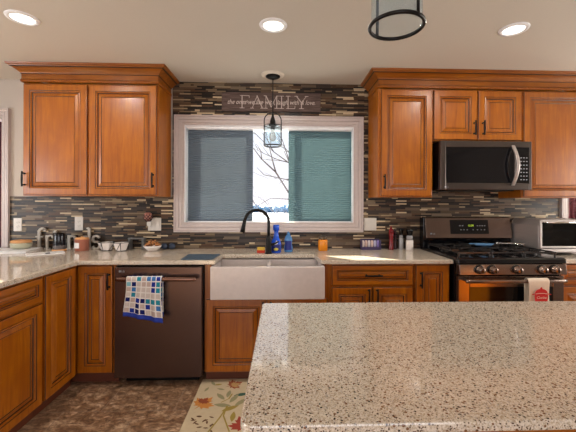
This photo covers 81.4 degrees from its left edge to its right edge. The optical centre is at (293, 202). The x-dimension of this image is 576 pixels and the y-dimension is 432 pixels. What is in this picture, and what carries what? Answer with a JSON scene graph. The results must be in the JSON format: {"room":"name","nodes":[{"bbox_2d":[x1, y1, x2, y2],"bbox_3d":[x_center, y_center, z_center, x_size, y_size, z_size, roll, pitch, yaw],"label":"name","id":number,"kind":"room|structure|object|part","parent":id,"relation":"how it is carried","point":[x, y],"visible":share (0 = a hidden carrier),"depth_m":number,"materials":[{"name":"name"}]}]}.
{"room":"kitchen","nodes":[
{"label":"kitchen","id":0,"kind":"room"},
{"bbox_2d":[17,372,205,431],"bbox_3d":[-0.113,1.385,0.221,8.400,0.100,6.050,0,0,-2],"label":"floor","id":1,"kind":"structure","parent":0,"point":[122,405],"depth_m":2.19,"materials":[{"name":"tile"}]},
{"bbox_2d":[0,276,42,431],"bbox_3d":[-1.826,0.888,1.752,0.660,0.882,0.630,0,0,-2],"label":"base cabinet","id":2,"kind":"object","parent":1,"relation":"on","point":[21,307],"visible":0.94,"depth_m":1.89,"materials":[{"name":"brown wood"}]},
{"bbox_3d":[-1.544,0.531,1.761,0.020,0.146,0.608,0,0,-2],"label":"drawer","id":3,"kind":"part","parent":2,"relation":"part of","materials":[{"name":"brown wood"}]},
{"bbox_2d":[33,265,76,416],"bbox_3d":[-1.863,0.887,2.252,0.620,0.882,0.366,0,0,-2],"label":"base cabinet","id":4,"kind":"object","parent":1,"relation":"on","point":[59,324],"visible":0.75,"depth_m":2.22,"materials":[{"name":"brown wood"}]},
{"bbox_3d":[-1.562,0.847,2.240,0.020,0.778,0.303,0,0,-2],"label":"door","id":5,"kind":"part","parent":4,"relation":"part of","materials":[{"name":"brown wood"}]},
{"bbox_2d":[71,265,120,381],"bbox_3d":[-1.771,0.888,2.710,0.915,0.882,0.658,0,0,-2],"label":"base cabinet","id":6,"kind":"object","parent":1,"relation":"on","point":[95,283],"visible":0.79,"depth_m":2.44,"materials":[{"name":"brown wood"}]},
{"bbox_3d":[-1.442,0.847,2.441,0.250,0.778,0.020,0,0,-2],"label":"door","id":7,"kind":"part","parent":6,"relation":"part of","materials":[{"name":"brown wood"}]},
{"bbox_3d":[-1.339,0.565,2.415,0.017,0.123,0.040,0,0,-2],"label":"handle","id":8,"kind":"part","parent":6,"relation":"part of","materials":[{"name":"black metal"}]},
{"bbox_2d":[114,265,204,380],"bbox_3d":[-0.989,0.893,2.697,0.634,0.878,0.681,0,0,-2],"label":"dishwasher","id":9,"kind":"object","parent":1,"relation":"on","point":[174,348],"visible":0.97,"depth_m":2.42,"materials":[{"name":"brown metal"}]},
{"bbox_2d":[123,276,163,322],"bbox_3d":[-1.052,0.679,2.361,0.271,0.325,0.065,0,0,-2],"label":"dish towel","id":10,"kind":"object","parent":9,"relation":"hanging from","point":[144,297],"visible":1,"depth_m":2.35,"materials":[{"name":"fabric"}]},
{"bbox_3d":[-0.976,0.541,2.389,0.563,0.034,0.066,0,0,-2],"label":"handle","id":11,"kind":"part","parent":9,"relation":"part of","materials":[{"name":"brown metal"}]},
{"bbox_3d":[-0.983,1.302,2.527,0.540,0.060,0.020,0,0,-2],"label":"toe panel","id":12,"kind":"part","parent":9,"relation":"part of","materials":[{"name":"black metal"}]},
{"bbox_2d":[179,379,247,431],"bbox_3d":[-0.098,1.330,2.108,1.140,0.009,0.860,0,0,-2],"label":"floor mat","id":13,"kind":"object","parent":1,"relation":"on","point":[217,405],"visible":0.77,"depth_m":2.17,"materials":[{"name":"beige fabric"}]},
{"bbox_2d":[205,258,329,378],"bbox_3d":[-0.204,0.893,2.764,0.928,0.882,0.658,0,0,-2],"label":"base cabinet","id":14,"kind":"object","parent":1,"relation":"on","point":[231,326],"visible":0.32,"depth_m":2.47,"materials":[{"name":"brown wood"}]},
{"bbox_3d":[-0.424,0.978,2.477,0.444,0.536,0.020,0,0,-2],"label":"door","id":15,"kind":"part","parent":14,"relation":"part of","materials":[{"name":"brown wood"}]},
{"bbox_3d":[0.028,0.979,2.493,0.444,0.536,0.020,0,0,-2],"label":"door","id":16,"kind":"part","parent":14,"relation":"part of","materials":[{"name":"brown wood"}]},
{"bbox_2d":[330,264,413,302],"bbox_3d":[0.579,0.896,2.792,0.634,0.882,0.658,0,0,-2],"label":"base cabinet","id":17,"kind":"object","parent":1,"relation":"on","point":[349,283],"visible":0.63,"depth_m":2.50,"materials":[{"name":"brown wood"}]},
{"bbox_3d":[0.434,0.936,2.507,0.301,0.613,0.020,0,0,-2],"label":"door","id":18,"kind":"part","parent":17,"relation":"part of","materials":[{"name":"brown wood"}]},
{"bbox_3d":[0.590,0.540,2.512,0.610,0.150,0.020,0,0,-2],"label":"drawer","id":19,"kind":"part","parent":17,"relation":"part of","materials":[{"name":"brown wood"}]},
{"bbox_3d":[0.592,0.540,2.482,0.132,0.017,0.040,0,0,-2],"label":"handle","id":20,"kind":"part","parent":17,"relation":"part of","materials":[{"name":"black metal"}]},
{"bbox_3d":[0.743,0.937,2.518,0.301,0.613,0.020,0,0,-2],"label":"door","id":21,"kind":"part","parent":17,"relation":"part of","materials":[{"name":"brown wood"}]},
{"bbox_2d":[241,301,575,431],"bbox_3d":[1.121,0.882,1.063,2.480,0.914,0.779,0,0,-2],"label":"kitchen island","id":22,"kind":"object","parent":1,"relation":"on","point":[370,366],"visible":1,"depth_m":0.85,"materials":[{"name":"stone"}]},
{"bbox_2d":[413,264,448,301],"bbox_3d":[1.034,0.898,2.808,0.274,0.882,0.658,0,0,-2],"label":"base cabinet","id":23,"kind":"object","parent":1,"relation":"on","point":[430,281],"visible":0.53,"depth_m":2.52,"materials":[{"name":"brown wood"}]},
{"bbox_3d":[0.954,0.573,2.495,0.017,0.123,0.040,0,0,-2],"label":"handle","id":24,"kind":"part","parent":23,"relation":"part of","materials":[{"name":"black metal"}]},
{"bbox_2d":[420,217,567,301],"bbox_3d":[1.594,0.725,2.767,0.816,1.192,0.751,0,0,-2],"label":"gas range","id":25,"kind":"object","parent":1,"relation":"on","point":[494,273],"visible":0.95,"depth_m":2.50,"materials":[{"name":"metal"}]},
{"bbox_3d":[1.587,0.367,3.100,0.800,0.074,0.075,0,0,-2],"label":"vent panel","id":26,"kind":"part","parent":25,"relation":"part of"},
{"bbox_2d":[469,243,492,245],"bbox_3d":[1.608,0.355,2.870,0.204,0.018,0.090,0,0,6],"label":"spoon rest","id":27,"kind":"object","parent":25,"relation":"on","point":[476,244],"visible":1,"depth_m":2.85,"materials":[{"name":"ceramic"}]},
{"bbox_3d":[1.355,0.488,2.420,0.060,0.059,0.046,0,0,-2],"label":"knob","id":28,"kind":"part","parent":25,"relation":"part of","materials":[{"name":"metal"}]},
{"bbox_2d":[420,246,565,263],"bbox_3d":[1.597,0.427,2.798,0.810,0.046,0.680,0,0,-2],"label":"cooktop","id":29,"kind":"object","parent":25,"relation":"in","point":[457,258],"depth_m":2.49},
{"bbox_3d":[1.450,0.488,2.423,0.060,0.059,0.046,0,0,-2],"label":"knob","id":30,"kind":"part","parent":25,"relation":"part of","materials":[{"name":"metal"}]},
{"bbox_2d":[495,242,524,245],"bbox_3d":[1.887,0.355,2.931,0.221,0.025,0.076,0,0,13],"label":"serving tongs","id":31,"kind":"object","parent":25,"relation":"on","point":[497,243],"visible":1,"depth_m":2.92,"materials":[{"name":"silver metal"}]},
{"bbox_3d":[1.606,0.838,2.493,0.798,0.595,0.040,0,0,-2],"label":"oven door","id":32,"kind":"part","parent":25,"relation":"part of","materials":[{"name":"metal"}]},
{"bbox_3d":[1.608,0.488,2.479,0.802,0.075,0.066,0,0,-2],"label":"control panel","id":33,"kind":"part","parent":25,"relation":"part of","materials":[{"name":"metal"}]},
{"bbox_3d":[1.609,0.565,2.432,0.748,0.029,0.081,0,0,-2],"label":"handle","id":34,"kind":"part","parent":25,"relation":"part of","materials":[{"name":"metal"}]},
{"bbox_3d":[1.633,0.489,2.429,0.060,0.059,0.046,0,0,-2],"label":"knob","id":35,"kind":"part","parent":25,"relation":"part of","materials":[{"name":"metal"}]},
{"bbox_2d":[524,278,550,300],"bbox_3d":[1.753,0.681,2.411,0.161,0.280,0.059,0,0,-2],"label":"tea towel","id":36,"kind":"object","parent":25,"relation":"hanging from","point":[537,289],"visible":0.73,"depth_m":2.39,"materials":[{"name":"beige fabric"}]},
{"bbox_2d":[532,287,550,300],"bbox_3d":[1.765,0.649,2.383,0.138,0.100,0.001,0,0,-2],"label":"print","id":37,"kind":"object","parent":36,"relation":"attached to","point":[538,293],"depth_m":2.38},
{"bbox_3d":[1.819,0.489,2.436,0.060,0.059,0.046,0,0,-2],"label":"knob","id":38,"kind":"part","parent":25,"relation":"part of","materials":[{"name":"metal"}]},
{"bbox_3d":[1.914,0.490,2.439,0.060,0.059,0.046,0,0,-2],"label":"knob","id":39,"kind":"part","parent":25,"relation":"part of","materials":[{"name":"metal"}]},
{"bbox_2d":[562,264,575,300],"bbox_3d":[2.305,0.902,2.852,0.588,0.882,0.658,0,0,-2],"label":"base cabinet","id":40,"kind":"object","parent":1,"relation":"on","point":[570,286],"visible":0.1,"depth_m":2.56,"materials":[{"name":"brown wood"}]},
{"bbox_2d":[527,250,575,263],"bbox_3d":[2.313,0.445,2.858,0.614,0.032,0.630,0,0,-2],"label":"countertop","id":41,"kind":"structure","parent":40,"relation":"on","point":[570,257],"depth_m":2.69,"materials":[{"name":"stone"}]},
{"bbox_2d":[511,218,575,251],"bbox_3d":[2.252,0.283,2.902,0.494,0.292,0.387,0,0,-2],"label":"toaster oven","id":42,"kind":"object","parent":41,"relation":"on","point":[550,234],"visible":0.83,"depth_m":2.75,"materials":[{"name":"metal"}]},
{"bbox_3d":[2.208,0.257,2.750,0.392,0.229,0.015,0,0,-2],"label":"door","id":43,"kind":"part","parent":42,"relation":"part of","materials":[{"name":"metal"}]},
{"bbox_2d":[540,249,575,251],"bbox_3d":[2.257,0.391,2.748,0.486,0.028,0.023,0,0,-2],"label":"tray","id":44,"kind":"object","parent":42,"relation":"on","point":[554,250],"depth_m":2.73,"materials":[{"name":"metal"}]},
{"bbox_3d":[2.208,0.257,2.751,0.355,0.192,0.004,0,0,-2],"label":"door glass","id":45,"kind":"part","parent":42,"relation":"part of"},
{"bbox_3d":[2.209,0.159,2.725,0.348,0.013,0.036,0,0,-2],"label":"handle","id":46,"kind":"part","parent":42,"relation":"part of","materials":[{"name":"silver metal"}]},
{"bbox_3d":[2.316,0.546,2.572,0.564,0.150,0.020,0,0,-2],"label":"drawer","id":47,"kind":"part","parent":40,"relation":"part of","materials":[{"name":"brown wood"}]},
{"bbox_3d":[2.315,0.780,2.572,0.564,0.287,0.020,0,0,-2],"label":"drawer","id":48,"kind":"part","parent":40,"relation":"part of","materials":[{"name":"brown wood"}]},
{"bbox_3d":[-2.499,0.885,2.194,0.565,0.882,1.560,0,0,-2],"label":"base cabinet","id":49,"kind":"object","parent":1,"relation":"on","visible":0},
{"bbox_2d":[0,249,452,288],"bbox_3d":[-0.837,0.434,2.207,4.084,0.032,1.710,0,0,-2],"label":"countertop","id":50,"kind":"structure","parent":49,"relation":"on","point":[14,268],"depth_m":2.56,"materials":[{"name":"stone"}]},
{"bbox_2d":[0,247,42,253],"bbox_3d":[-2.422,0.402,2.820,0.450,0.022,0.240,0,0,-8],"label":"magazine","id":51,"kind":"object","parent":50,"relation":"on","point":[31,249],"visible":0.92,"depth_m":2.76,"materials":[{"name":"white paper"}]},
{"bbox_2d":[9,239,32,248],"bbox_3d":[-2.338,0.352,2.875,0.164,0.077,0.147,0,0,-2],"label":"lidded dish","id":52,"kind":"object","parent":51,"relation":"on","point":[22,243],"visible":1,"depth_m":2.83,"materials":[{"name":"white ceramic"}]},
{"bbox_3d":[-2.338,0.327,2.875,0.160,0.027,0.143,0,0,-2],"label":"lid","id":53,"kind":"part","parent":52,"relation":"part of","materials":[{"name":"brown wood"}]},
{"bbox_2d":[26,251,64,256],"bbox_3d":[-2.009,0.406,2.714,0.250,0.016,0.136,0,0,-40],"label":"notebook","id":54,"kind":"object","parent":50,"relation":"on","point":[51,252],"visible":1,"depth_m":2.68,"materials":[{"name":"white paper"}]},
{"bbox_2d":[52,232,66,250],"bbox_3d":[-2.018,0.335,2.886,0.108,0.158,0.107,0,0,-2],"label":"storage jar","id":55,"kind":"object","parent":50,"relation":"on","point":[59,239],"visible":0.94,"depth_m":2.85,"materials":[{"name":"glass"}]},
{"bbox_3d":[-2.018,0.264,2.886,0.098,0.016,0.097,0,0,-2],"label":"lid","id":56,"kind":"part","parent":55,"relation":"part of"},
{"bbox_2d":[35,227,99,248],"bbox_3d":[-2.018,0.318,3.002,0.567,0.204,0.019,0,0,-2],"label":"word sign","id":57,"kind":"object","parent":50,"relation":"on","point":[68,240],"visible":0.61,"depth_m":2.99,"materials":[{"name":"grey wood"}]},
{"bbox_2d":[74,236,89,250],"bbox_3d":[-1.846,0.353,2.922,0.116,0.123,0.116,0,0,-2],"label":"candle","id":58,"kind":"object","parent":50,"relation":"on","point":[81,243],"visible":1,"depth_m":2.88,"materials":[{"name":"pink wax"}]},
{"bbox_3d":[-1.846,0.304,2.922,0.104,0.025,0.104,0,0,-2],"label":"lid","id":59,"kind":"part","parent":58,"relation":"part of","materials":[{"name":"brown wood"}]},
{"bbox_2d":[98,241,113,250],"bbox_3d":[-1.634,0.377,2.925,0.138,0.075,0.104,0,0,-19],"label":"bowl","id":60,"kind":"object","parent":50,"relation":"on","point":[104,245],"visible":0.97,"depth_m":2.90,"materials":[{"name":"white ceramic"}]},
{"bbox_2d":[113,241,129,250],"bbox_3d":[-1.496,0.378,2.910,0.110,0.075,0.146,0,0,36],"label":"bowl","id":61,"kind":"object","parent":50,"relation":"on","point":[123,245],"visible":1,"depth_m":2.88,"materials":[{"name":"white ceramic"}]},
{"bbox_2d":[128,237,145,249],"bbox_3d":[-1.407,0.364,3.012,0.144,0.104,0.055,0,0,-2],"label":"stand","id":62,"kind":"object","parent":50,"relation":"on","point":[143,241],"visible":0.98,"depth_m":2.99,"materials":[{"name":"grey paint"}]},
{"bbox_3d":[-1.467,0.370,3.010,0.020,0.092,0.052,0,0,-2],"label":"leg","id":63,"kind":"part","parent":62,"relation":"part of","materials":[{"name":"grey paint"}]},
{"bbox_3d":[-1.349,0.370,3.014,0.020,0.092,0.052,0,0,-2],"label":"leg","id":64,"kind":"part","parent":62,"relation":"part of","materials":[{"name":"grey paint"}]},
{"bbox_2d":[143,239,161,250],"bbox_3d":[-1.232,0.367,2.924,0.156,0.099,0.133,0,0,-2],"label":"bowl","id":65,"kind":"object","parent":50,"relation":"on","point":[149,246],"visible":1,"depth_m":2.89,"materials":[{"name":"white ceramic"}]},
{"bbox_3d":[-1.232,0.394,2.924,0.156,0.045,0.133,0,0,-2],"label":"dish","id":66,"kind":"part","parent":65,"relation":"part of","materials":[{"name":"white ceramic"}]},
{"bbox_2d":[161,243,175,248],"bbox_3d":[-1.122,0.387,3.011,0.131,0.057,0.050,0,0,-2],"label":"sunglasses","id":67,"kind":"object","parent":50,"relation":"on","point":[164,245],"visible":0.97,"depth_m":2.99,"materials":[{"name":"black plastic"}]},
{"bbox_2d":[181,254,219,259],"bbox_3d":[-0.718,0.415,2.587,0.252,0.006,0.250,0,0,-2],"label":"drying mat","id":68,"kind":"object","parent":50,"relation":"on","point":[189,256],"visible":1,"depth_m":2.57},
{"bbox_2d":[240,208,278,253],"bbox_3d":[-0.282,0.233,2.759,0.319,0.375,0.075,0,0,-12],"label":"faucet","id":69,"kind":"object","parent":50,"relation":"on","point":[269,244],"visible":1,"depth_m":2.76,"materials":[{"name":"black metal"}]},
{"bbox_2d":[257,247,264,252],"bbox_3d":[-0.276,0.397,2.831,0.066,0.046,0.032,0,0,-2],"label":"sponge","id":70,"kind":"object","parent":50,"relation":"on","point":[259,249],"visible":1,"depth_m":2.81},
{"bbox_2d":[210,259,324,299],"bbox_3d":[-0.192,0.577,2.585,0.824,0.238,0.360,0,0,-2],"label":"farmhouse sink","id":71,"kind":"object","parent":50,"relation":"in","point":[230,279],"visible":0.94,"depth_m":2.41,"materials":[{"name":"white ceramic"}]},
{"bbox_2d":[271,225,280,252],"bbox_3d":[-0.148,0.302,2.833,0.086,0.237,0.068,0,0,-2],"label":"bottle","id":72,"kind":"object","parent":50,"relation":"on","point":[276,248],"visible":0.94,"depth_m":2.81,"materials":[{"name":"blue plastic"}]},
{"bbox_2d":[284,232,292,251],"bbox_3d":[-0.046,0.333,2.878,0.074,0.175,0.052,0,0,-2],"label":"soap bottle","id":73,"kind":"object","parent":50,"relation":"on","point":[288,247],"visible":1,"depth_m":2.86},
{"bbox_2d":[318,236,327,250],"bbox_3d":[0.258,0.356,2.961,0.084,0.131,0.084,0,0,-2],"label":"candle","id":74,"kind":"object","parent":50,"relation":"on","point":[322,242],"visible":1,"depth_m":2.93,"materials":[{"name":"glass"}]},
{"bbox_3d":[0.258,0.306,2.961,0.076,0.031,0.076,0,0,-2],"label":"lid","id":75,"kind":"part","parent":74,"relation":"part of","materials":[{"name":"metal"}]},
{"bbox_2d":[360,239,380,249],"bbox_3d":[0.699,0.376,3.049,0.180,0.095,0.058,0,0,-2],"label":"rack","id":76,"kind":"object","parent":50,"relation":"on","point":[361,247],"visible":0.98,"depth_m":3.03,"materials":[{"name":"purple plastic"}]},
{"bbox_2d":[388,226,393,249],"bbox_3d":[0.886,0.316,3.048,0.048,0.215,0.048,0,0,-2],"label":"pepper mill","id":77,"kind":"object","parent":50,"relation":"on","point":[391,231],"visible":1,"depth_m":3.03,"materials":[{"name":"red paint"}]},
{"bbox_2d":[393,228,396,248],"bbox_3d":[0.930,0.326,3.074,0.034,0.196,0.034,0,0,-2],"label":"pepper mill","id":78,"kind":"object","parent":50,"relation":"on","point":[395,231],"visible":0.94,"depth_m":3.06,"materials":[{"name":"black wood"}]},
{"bbox_2d":[399,229,402,249],"bbox_3d":[0.982,0.330,3.066,0.040,0.188,0.040,0,0,-2],"label":"grinder","id":79,"kind":"object","parent":50,"relation":"on","point":[400,230],"visible":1,"depth_m":3.05,"materials":[{"name":"grey glass"}]},
{"bbox_2d":[406,229,412,249],"bbox_3d":[1.051,0.332,3.039,0.064,0.186,0.063,0,0,-2],"label":"grinder","id":80,"kind":"object","parent":50,"relation":"on","point":[409,238],"visible":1,"depth_m":3.01,"materials":[{"name":"grey glass"}]},
{"bbox_2d":[0,79,559,258],"bbox_3d":[-0.211,0.116,3.165,8.400,2.437,0.159,0,0,-2],"label":"wall","id":81,"kind":"structure","parent":0,"point":[116,219],"depth_m":3.07,"materials":[{"name":"tile"}]},
{"bbox_2d":[0,108,10,247],"bbox_3d":[-3.127,0.238,3.027,1.159,2.172,0.132,0,0,-2],"label":"door","id":82,"kind":"structure","parent":81,"relation":"in","point":[5,113],"depth_m":2.99,"materials":[{"name":"white paint"}]},
{"bbox_2d":[0,122,1,247],"bbox_3d":[-2.886,0.285,3.030,0.525,2.040,0.026,0,0,-2],"label":"curtain","id":83,"kind":"object","parent":82,"relation":"hanging from","point":[0,122],"visible":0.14,"depth_m":3.03,"materials":[{"name":"red fabric"}]},
{"bbox_2d":[14,218,21,230],"bbox_3d":[-2.474,0.193,3.002,0.071,0.117,0.009,0,0,-2],"label":"wall outlet","id":84,"kind":"object","parent":81,"relation":"attached to","point":[17,221],"visible":1,"depth_m":3.00,"materials":[{"name":"white plastic"}]},
{"bbox_2d":[75,217,82,229],"bbox_3d":[-1.937,0.186,3.021,0.073,0.121,0.009,0,0,-2],"label":"wall outlet","id":85,"kind":"object","parent":81,"relation":"attached to","point":[78,220],"visible":1,"depth_m":3.02,"materials":[{"name":"white plastic"}]},
{"bbox_2d":[20,83,170,196],"bbox_3d":[-1.654,-0.514,2.859,1.082,0.914,0.368,0,0,-2],"label":"upper cabinet","id":86,"kind":"object","parent":81,"relation":"attached to","point":[80,140],"visible":1,"depth_m":2.72,"materials":[{"name":"brown wood"}]},
{"bbox_3d":[-2.164,-0.193,2.676,0.017,0.123,0.040,0,0,-2],"label":"handle","id":87,"kind":"part","parent":86,"relation":"part of","materials":[{"name":"black metal"}]},
{"bbox_3d":[-1.928,-0.514,2.714,0.504,0.892,0.020,0,0,-2],"label":"door","id":88,"kind":"part","parent":86,"relation":"part of","materials":[{"name":"brown wood"}]},
{"bbox_2d":[4,61,179,95],"bbox_3d":[-1.651,-1.039,2.835,1.238,0.136,0.398,0,0,-2],"label":"crown molding","id":89,"kind":"structure","parent":86,"relation":"attached to","point":[31,71],"depth_m":2.70,"materials":[{"name":"brown wood"}]},
{"bbox_3d":[-1.391,-0.512,2.733,0.540,0.892,0.020,0,0,-2],"label":"door","id":90,"kind":"part","parent":86,"relation":"part of","materials":[{"name":"brown wood"}]},
{"bbox_3d":[-1.145,-0.184,2.712,0.017,0.123,0.040,0,0,-2],"label":"handle","id":91,"kind":"part","parent":86,"relation":"part of","materials":[{"name":"black metal"}]},
{"bbox_2d":[143,212,152,225],"bbox_3d":[-1.302,0.143,2.995,0.082,0.124,0.086,0,0,-2],"label":"air freshener","id":92,"kind":"object","parent":81,"relation":"attached to","point":[147,216],"visible":1,"depth_m":2.97,"materials":[{"name":"white plastic"}]},
{"bbox_2d":[144,212,151,220],"bbox_3d":[-1.302,0.124,2.993,0.072,0.082,0.071,0,0,-2],"label":"shade","id":93,"kind":"object","parent":81,"relation":"attached to","point":[147,216],"depth_m":2.97,"materials":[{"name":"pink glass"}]},
{"bbox_2d":[148,218,160,230],"bbox_3d":[-1.264,0.193,3.042,0.117,0.115,0.012,0,0,-2],"label":"wall outlet","id":94,"kind":"object","parent":81,"relation":"attached to","point":[156,222],"visible":0.91,"depth_m":3.04,"materials":[{"name":"white plastic"}]},
{"bbox_2d":[173,114,363,231],"bbox_3d":[-0.224,-0.266,3.151,1.733,1.066,0.177,0,0,-2],"label":"window","id":95,"kind":"structure","parent":81,"relation":"in","point":[182,123],"depth_m":3.08,"materials":[{"name":"white paint"}]},
{"bbox_2d":[188,129,252,221],"bbox_3d":[-0.680,-0.259,3.123,0.600,0.884,0.028,0,0,-2],"label":"window shade","id":96,"kind":"object","parent":95,"relation":"attached to","point":[220,162],"visible":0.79,"depth_m":3.12,"materials":[{"name":"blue fabric"}]},
{"bbox_3d":[-0.679,-0.689,3.123,0.600,0.024,0.028,0,0,-2],"label":"head rail","id":97,"kind":"part","parent":96,"relation":"part of","materials":[{"name":"white plastic"}]},
{"bbox_3d":[-0.682,0.176,3.123,0.600,0.014,0.024,0,0,-2],"label":"rail","id":98,"kind":"part","parent":96,"relation":"part of","materials":[{"name":"white plastic"}]},
{"bbox_3d":[-0.220,-0.691,3.112,1.532,0.022,0.025,0,0,-2],"label":"shade rail","id":99,"kind":"part","parent":95,"relation":"part of","materials":[{"name":"white plastic"}]},
{"bbox_2d":[288,130,350,222],"bbox_3d":[0.247,-0.256,3.155,0.592,0.884,0.028,0,0,-2],"label":"window shade","id":100,"kind":"object","parent":95,"relation":"attached to","point":[319,177],"visible":0.88,"depth_m":3.15,"materials":[{"name":"green fabric"}]},
{"bbox_3d":[0.245,0.179,3.155,0.592,0.014,0.024,0,0,-2],"label":"rail","id":101,"kind":"part","parent":100,"relation":"part of","materials":[{"name":"white plastic"}]},
{"bbox_3d":[0.248,-0.686,3.155,0.592,0.024,0.028,0,0,-2],"label":"head rail","id":102,"kind":"part","parent":100,"relation":"part of","materials":[{"name":"white plastic"}]},
{"bbox_2d":[222,92,320,112],"bbox_3d":[-0.204,-0.924,3.074,0.904,0.172,0.023,0,0,-2],"label":"wall sign","id":103,"kind":"object","parent":81,"relation":"attached to","point":[231,101],"visible":0.99,"depth_m":3.06,"materials":[{"name":"paint"}]},
{"bbox_2d":[364,218,375,229],"bbox_3d":[0.712,0.198,3.111,0.114,0.116,0.012,0,0,-2],"label":"light switch","id":104,"kind":"object","parent":81,"relation":"attached to","point":[369,223],"visible":1,"depth_m":3.11,"materials":[{"name":"white plastic"}]},
{"bbox_2d":[368,89,432,197],"bbox_3d":[0.934,-0.505,2.949,0.466,0.914,0.368,0,0,-2],"label":"upper cabinet","id":105,"kind":"object","parent":81,"relation":"attached to","point":[399,120],"visible":1,"depth_m":2.81,"materials":[{"name":"brown wood"}]},
{"bbox_2d":[361,67,575,98],"bbox_3d":[1.613,-1.027,2.949,1.974,0.136,0.398,0,0,-2],"label":"crown molding","id":106,"kind":"structure","parent":105,"relation":"attached to","point":[423,78],"depth_m":2.80,"materials":[{"name":"brown wood"}]},
{"bbox_2d":[432,89,520,143],"bbox_3d":[1.552,-0.741,2.971,0.767,0.438,0.368,0,0,-2],"label":"upper cabinet","id":107,"kind":"object","parent":81,"relation":"attached to","point":[457,115],"visible":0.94,"depth_m":2.83,"materials":[{"name":"brown wood"}]},
{"bbox_3d":[1.363,-0.740,2.829,0.369,0.416,0.020,0,0,-2],"label":"door","id":108,"kind":"part","parent":107,"relation":"part of","materials":[{"name":"brown wood"}]},
{"bbox_3d":[1.520,-0.630,2.805,0.017,0.123,0.040,0,0,-2],"label":"handle","id":109,"kind":"part","parent":107,"relation":"part of","materials":[{"name":"black metal"}]},
{"bbox_2d":[432,141,531,191],"bbox_3d":[1.579,-0.306,2.910,0.766,0.407,0.469,0,0,-2],"label":"microwave","id":110,"kind":"object","parent":107,"relation":"attached to","point":[457,166],"visible":0.98,"depth_m":2.76,"materials":[{"name":"metal"}]},
{"bbox_3d":[1.533,-0.312,2.769,0.573,0.295,0.026,0,0,-2],"label":"door glass","id":111,"kind":"part","parent":110,"relation":"part of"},
{"bbox_3d":[1.802,-0.308,2.721,0.026,0.330,0.075,0,0,-2],"label":"handle","id":112,"kind":"part","parent":110,"relation":"part of","materials":[{"name":"metal"}]},
{"bbox_3d":[1.595,-0.629,2.808,0.017,0.123,0.040,0,0,-2],"label":"handle","id":113,"kind":"part","parent":107,"relation":"part of","materials":[{"name":"black metal"}]},
{"bbox_3d":[1.746,-0.739,2.843,0.373,0.416,0.020,0,0,-2],"label":"door","id":114,"kind":"part","parent":107,"relation":"part of","materials":[{"name":"brown wood"}]},
{"bbox_2d":[498,91,575,198],"bbox_3d":[2.228,-0.500,2.994,0.582,0.914,0.368,0,0,-2],"label":"upper cabinet","id":115,"kind":"object","parent":81,"relation":"attached to","point":[548,118],"visible":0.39,"depth_m":2.85,"materials":[{"name":"brown wood"}]},
{"bbox_3d":[2.232,-0.499,2.860,0.558,0.892,0.020,0,0,-2],"label":"door","id":116,"kind":"part","parent":115,"relation":"part of","materials":[{"name":"brown wood"}]},
{"bbox_2d":[560,198,568,217],"bbox_3d":[3.023,-0.204,3.241,0.983,1.260,0.132,0,0,-2],"label":"window","id":117,"kind":"structure","parent":81,"relation":"in","point":[564,202],"depth_m":3.17,"materials":[{"name":"white paint"}]},
{"bbox_2d":[569,198,575,218],"bbox_3d":[2.799,-0.205,3.231,0.382,1.060,0.026,0,0,-2],"label":"curtain","id":118,"kind":"object","parent":117,"relation":"hanging from","point":[572,201],"visible":0.02,"depth_m":3.23,"materials":[{"name":"fabric"}]},
{"bbox_2d":[0,0,575,84],"bbox_3d":[-0.104,-1.177,0.221,8.400,0.150,6.050,0,0,-2],"label":"ceiling","id":119,"kind":"structure","parent":0,"point":[322,41],"depth_m":2.22,"materials":[{"name":"paint"}]},
{"bbox_2d":[3,10,40,25],"bbox_3d":[-1.622,-1.103,2.005,0.174,0.010,0.174,0,0,-2],"label":"recessed light","id":120,"kind":"object","parent":119,"relation":"in","point":[27,19],"visible":1,"depth_m":1.99,"materials":[{"name":"white plastic"}]},
{"bbox_2d":[261,70,283,147],"bbox_3d":[-0.180,-0.794,2.880,0.200,0.616,0.200,0,0,-2],"label":"pendant lamp","id":121,"kind":"object","parent":119,"relation":"hanging from","point":[272,75],"visible":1,"depth_m":2.87,"materials":[{"name":"black metal"}]},
{"bbox_3d":[-0.179,-0.920,2.880,0.008,0.283,0.008,0,0,-24],"label":"rod","id":122,"kind":"part","parent":121,"relation":"part of","materials":[{"name":"black metal"}]},
{"bbox_3d":[-0.181,-0.581,2.880,0.060,0.104,0.060,0,0,-2],"label":"bulb","id":123,"kind":"part","parent":121,"relation":"part of","materials":[{"name":"clear glass"}]},
{"bbox_2d":[259,17,286,32],"bbox_3d":[-0.127,-1.097,2.077,0.174,0.010,0.174,0,0,-2],"label":"recessed light","id":124,"kind":"object","parent":119,"relation":"in","point":[271,25],"visible":1,"depth_m":2.06,"materials":[{"name":"white plastic"}]},
{"bbox_2d":[368,0,425,40],"bbox_3d":[0.313,-0.815,1.016,0.200,0.570,0.200,0,0,-30],"label":"pendant lamp","id":125,"kind":"object","parent":119,"relation":"hanging from","point":[418,13],"visible":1,"depth_m":1.01,"materials":[{"name":"black metal"}]},
{"bbox_2d":[498,22,530,36],"bbox_3d":[1.389,-1.092,2.115,0.174,0.010,0.174,0,0,-2],"label":"recessed light","id":126,"kind":"object","parent":119,"relation":"in","point":[513,29],"visible":1,"depth_m":2.11,"materials":[{"name":"white plastic"}]},
{"label":"outside","id":127,"kind":"structure","parent":0,"visible":0},
{"bbox_2d":[253,206,287,220],"bbox_3d":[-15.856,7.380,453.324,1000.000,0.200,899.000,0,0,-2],"label":"snow","id":128,"kind":"object","parent":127,"point":[256,216],"visible":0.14,"depth_m":180.00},
{"bbox_2d":[253,204,287,212],"bbox_3d":[-9.260,3.774,256.820,274.399,7.058,12.503,0,0,-2],"label":"treeline","id":129,"kind":"object","parent":128,"relation":"on","point":[284,208],"visible":0.06,"depth_m":253.69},
{"bbox_2d":[253,132,288,220],"bbox_3d":[0.357,2.350,7.568,5.622,9.978,1.768,0,0,5],"label":"bare tree","id":130,"kind":"object","parent":128,"relation":"on","point":[272,160],"visible":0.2,"depth_m":7.48,"materials":[{"name":"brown plant"}]}
]}

